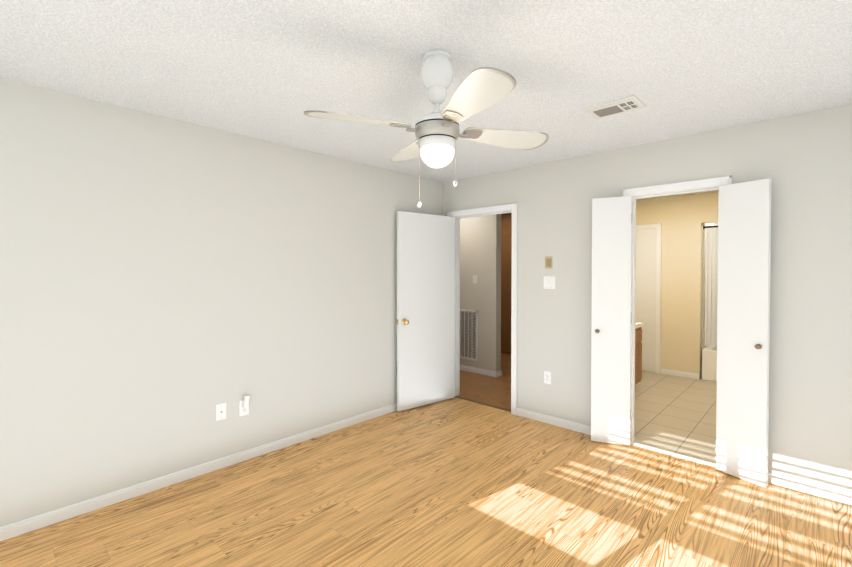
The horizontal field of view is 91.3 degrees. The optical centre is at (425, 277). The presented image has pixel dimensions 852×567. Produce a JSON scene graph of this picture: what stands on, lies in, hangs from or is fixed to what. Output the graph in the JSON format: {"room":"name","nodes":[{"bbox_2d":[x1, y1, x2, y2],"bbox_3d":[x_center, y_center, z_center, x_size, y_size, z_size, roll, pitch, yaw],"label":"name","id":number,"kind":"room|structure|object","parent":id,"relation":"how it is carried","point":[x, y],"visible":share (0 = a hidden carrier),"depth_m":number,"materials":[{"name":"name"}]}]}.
{"room":"empty bedroom","nodes":[
{"label":"empty bedroom","id":0,"kind":"room"},
{"bbox_2d":[0,78,442,526],"bbox_3d":[-1.307,0.159,3.275,0.120,2.440,4.490,1,1,43],"label":"wall","id":1,"kind":"structure","parent":0,"point":[167,285],"depth_m":2.77,"materials":[{"name":"white paint"}]},
{"bbox_2d":[0,403,396,541],"bbox_3d":[-1.249,1.342,3.238,0.040,0.075,4.250,1,1,43],"label":"baseboard","id":2,"kind":"structure","parent":1,"relation":"attached to","point":[15,529],"depth_m":2.76,"materials":[{"name":"white wood"}]},
{"bbox_2d":[216,403,225,420],"bbox_3d":[-1.477,0.973,3.008,0.016,0.116,0.070,1,1,43],"label":"outlet","id":3,"kind":"object","parent":1,"relation":"attached to","point":[220,411],"visible":1,"depth_m":3.00,"materials":[{"name":"white plastic"}]},
{"bbox_2d":[239,395,249,416],"bbox_3d":[-1.351,0.962,3.116,0.050,0.154,0.070,1,1,43],"label":"electrical outlet","id":4,"kind":"object","parent":1,"relation":"attached to","point":[243,407],"visible":1,"depth_m":3.11,"materials":[{"name":"white plastic"}]},
{"bbox_2d":[0,353,851,566],"bbox_3d":[0.448,1.395,4.237,6.340,0.060,8.270,1,1,43],"label":"floor","id":5,"kind":"structure","parent":0,"point":[455,482],"depth_m":2.52,"materials":[{"name":"laminate"}]},
{"bbox_2d":[635,322,643,383],"bbox_3d":[2.102,0.905,4.883,0.548,0.900,0.980,1,1,43],"label":"bathroom vanity","id":6,"kind":"object","parent":5,"relation":"on","point":[638,352],"visible":0.1,"depth_m":4.92,"materials":[{"name":"brown wood"}]},
{"bbox_2d":[702,346,716,381],"bbox_3d":[4.222,1.147,5.440,0.916,0.400,0.793,1,1,43],"label":"bathtub","id":7,"kind":"object","parent":5,"relation":"on","point":[709,363],"visible":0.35,"depth_m":5.41,"materials":[{"name":"white ceramic"}]},
{"bbox_2d":[0,0,851,200],"bbox_3d":[0.448,-1.115,4.200,6.340,0.080,8.270,1,1,43],"label":"ceiling","id":8,"kind":"structure","parent":0,"point":[270,70],"depth_m":2.03,"materials":[{"name":"white paint"}]},
{"bbox_2d":[304,50,548,207],"bbox_3d":[0.053,-0.687,1.981,0.917,0.711,0.917,0,1,25],"label":"ceiling fan","id":9,"kind":"object","parent":8,"relation":"hanging from","point":[437,130],"visible":1,"depth_m":1.91,"materials":[{"name":"white"}]},
{"bbox_2d":[583,95,645,118],"bbox_3d":[1.164,-1.042,2.574,0.300,0.018,0.225,1,1,43],"label":"ceiling vent","id":10,"kind":"object","parent":8,"relation":"in","point":[619,106],"visible":1,"depth_m":2.54,"materials":[{"name":"white"}]},
{"bbox_2d":[460,214,500,371],"bbox_3d":[0.047,0.111,6.506,2.560,2.440,0.150,1,1,43],"label":"wall","id":11,"kind":"structure","parent":0,"point":[480,247],"depth_m":5.73,"materials":[{"name":"beige paint"}]},
{"bbox_2d":[460,309,477,360],"bbox_3d":[0.576,0.814,5.933,0.390,0.710,0.013,1,1,43],"label":"air vent","id":12,"kind":"object","parent":11,"relation":"in","point":[468,334],"visible":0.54,"depth_m":5.90,"materials":[{"name":"white plastic"}]},
{"bbox_2d":[473,275,476,283],"bbox_3d":[0.682,0.031,5.822,0.070,0.116,0.013,1,1,43],"label":"hall light switch","id":13,"kind":"object","parent":11,"relation":"attached to","point":[474,279],"visible":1,"depth_m":5.82,"materials":[{"name":"white plastic"}]},
{"bbox_2d":[460,365,499,376],"bbox_3d":[-0.001,1.294,6.485,2.602,0.075,0.012,1,1,43],"label":"baseboard","id":14,"kind":"structure","parent":11,"relation":"attached to","point":[462,367],"depth_m":5.77,"materials":[{"name":"white wood"}]},
{"bbox_2d":[501,213,511,353],"bbox_3d":[1.292,0.102,7.185,0.940,2.438,0.089,1,1,43],"label":"wood door","id":15,"kind":"structure","parent":11,"relation":"in","point":[506,248],"depth_m":7.14,"materials":[{"name":"brown wood"}]},
{"bbox_2d":[443,104,851,492],"bbox_3d":[1.596,0.155,3.542,3.740,2.440,0.120,1,1,43],"label":"wall","id":16,"kind":"structure","parent":0,"point":[803,161],"depth_m":2.79,"materials":[{"name":"white paint"}]},
{"bbox_2d":[397,211,454,410],"bbox_3d":[0.015,0.342,4.428,0.146,2.015,0.762,1,1,43],"label":"hall door","id":17,"kind":"structure","parent":16,"relation":"in","point":[425,309],"depth_m":4.39,"materials":[{"name":"white wood"}]},
{"bbox_2d":[447,203,517,414],"bbox_3d":[0.619,0.315,4.465,0.891,2.093,0.160,1,1,43],"label":"door frame","id":18,"kind":"structure","parent":16,"relation":"attached to","point":[493,210],"depth_m":4.23,"materials":[{"name":"white wood"}]},
{"bbox_2d":[544,371,550,383],"bbox_3d":[1.137,0.940,3.897,0.070,0.116,0.009,1,1,43],"label":"electrical outlet","id":19,"kind":"object","parent":16,"relation":"attached to","point":[547,377],"visible":1,"depth_m":3.90,"materials":[{"name":"white plastic"}]},
{"bbox_2d":[545,256,551,268],"bbox_3d":[1.139,-0.135,3.877,0.072,0.116,0.012,1,1,43],"label":"switch","id":20,"kind":"object","parent":16,"relation":"attached to","point":[548,262],"visible":1,"depth_m":3.87,"materials":[{"name":"beige plastic"}]},
{"bbox_2d":[544,276,555,288],"bbox_3d":[1.146,0.050,3.872,0.116,0.118,0.014,1,1,43],"label":"double light switch","id":21,"kind":"object","parent":16,"relation":"attached to","point":[549,282],"visible":1,"depth_m":3.87,"materials":[{"name":"white plastic"}]},
{"bbox_2d":[516,408,590,434],"bbox_3d":[1.258,1.334,3.787,0.989,0.075,0.012,1,1,43],"label":"baseboard","id":22,"kind":"structure","parent":16,"relation":"attached to","point":[570,425],"depth_m":3.85,"materials":[{"name":"white wood"}]},
{"bbox_2d":[454,396,715,466],"bbox_3d":[1.238,1.366,3.887,2.480,0.008,0.045,1,1,43],"label":"threshold","id":23,"kind":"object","parent":16,"relation":"attached to","point":[671,453],"depth_m":3.31,"materials":[{"name":"white wood"}]},
{"bbox_2d":[591,196,631,445],"bbox_3d":[1.515,0.357,3.419,0.283,2.015,0.170,1,1,43],"label":"bathroom door","id":24,"kind":"structure","parent":16,"relation":"in","point":[611,321],"depth_m":3.40,"materials":[{"name":"white wood"}]},
{"bbox_2d":[623,176,731,443],"bbox_3d":[1.927,0.333,3.232,0.726,2.093,0.160,1,1,43],"label":"door frame","id":25,"kind":"structure","parent":16,"relation":"attached to","point":[710,184],"depth_m":3.39,"materials":[{"name":"white wood"}]},
{"bbox_2d":[716,178,771,486],"bbox_3d":[2.153,0.366,2.836,0.291,2.015,0.143,1,1,43],"label":"bathroom door","id":26,"kind":"structure","parent":16,"relation":"in","point":[743,308],"depth_m":2.82,"materials":[{"name":"white wood"}]},
{"bbox_2d":[768,472,851,505],"bbox_3d":[2.469,1.351,2.643,0.892,0.075,0.015,1,1,43],"label":"baseboard","id":27,"kind":"structure","parent":16,"relation":"attached to","point":[813,489],"depth_m":2.65,"materials":[{"name":"white wood"}]},
{"bbox_2d":[636,192,718,379],"bbox_3d":[3.628,0.125,5.515,1.890,2.440,0.120,1,1,43],"label":"wall","id":28,"kind":"structure","parent":0,"point":[683,219],"depth_m":5.57,"materials":[{"name":"beige paint"}]},
{"bbox_2d":[635,223,661,373],"bbox_3d":[3.079,0.295,5.934,0.476,2.088,0.023,1,1,43],"label":"closet door","id":29,"kind":"structure","parent":28,"relation":"in","point":[648,282],"depth_m":5.87,"materials":[{"name":"white"}]},
{"bbox_2d":[661,368,698,379],"bbox_3d":[3.430,1.306,5.629,0.450,0.075,0.012,1,1,43],"label":"baseboard","id":30,"kind":"structure","parent":28,"relation":"attached to","point":[663,371],"depth_m":5.62,"materials":[{"name":"white wood"}]},
{"bbox_2d":[703,225,717,228],"bbox_3d":[3.971,-0.649,5.146,0.916,0.056,0.056,1,1,43],"label":"curtain rod","id":31,"kind":"object","parent":28,"relation":"attached to","point":[704,227],"visible":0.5,"depth_m":5.41,"materials":[{"name":"silver metal"}]},
{"bbox_2d":[705,228,708,345],"bbox_3d":[3.658,0.129,5.437,0.021,1.535,0.004,1,1,43],"label":"curtain","id":32,"kind":"object","parent":31,"relation":"hanging from","point":[707,229],"depth_m":5.44,"materials":[{"name":"white fabric"}]},
{"bbox_2d":[708,228,712,345],"bbox_3d":[3.690,0.130,5.407,0.021,1.535,0.004,1,1,43],"label":"curtain","id":33,"kind":"object","parent":31,"relation":"hanging from","point":[710,306],"depth_m":5.41,"materials":[{"name":"white fabric"}]},
{"bbox_2d":[712,228,716,346],"bbox_3d":[3.722,0.130,5.376,0.021,1.535,0.004,1,1,43],"label":"curtain","id":34,"kind":"object","parent":31,"relation":"hanging from","point":[714,264],"depth_m":5.38,"materials":[{"name":"white fabric"}]},
{"bbox_2d":[716,228,717,346],"bbox_3d":[3.754,0.131,5.346,0.021,1.535,0.004,1,1,43],"label":"curtain","id":35,"kind":"object","parent":31,"relation":"hanging from","point":[717,228],"depth_m":5.38,"materials":[{"name":"white fabric"}]}
]}

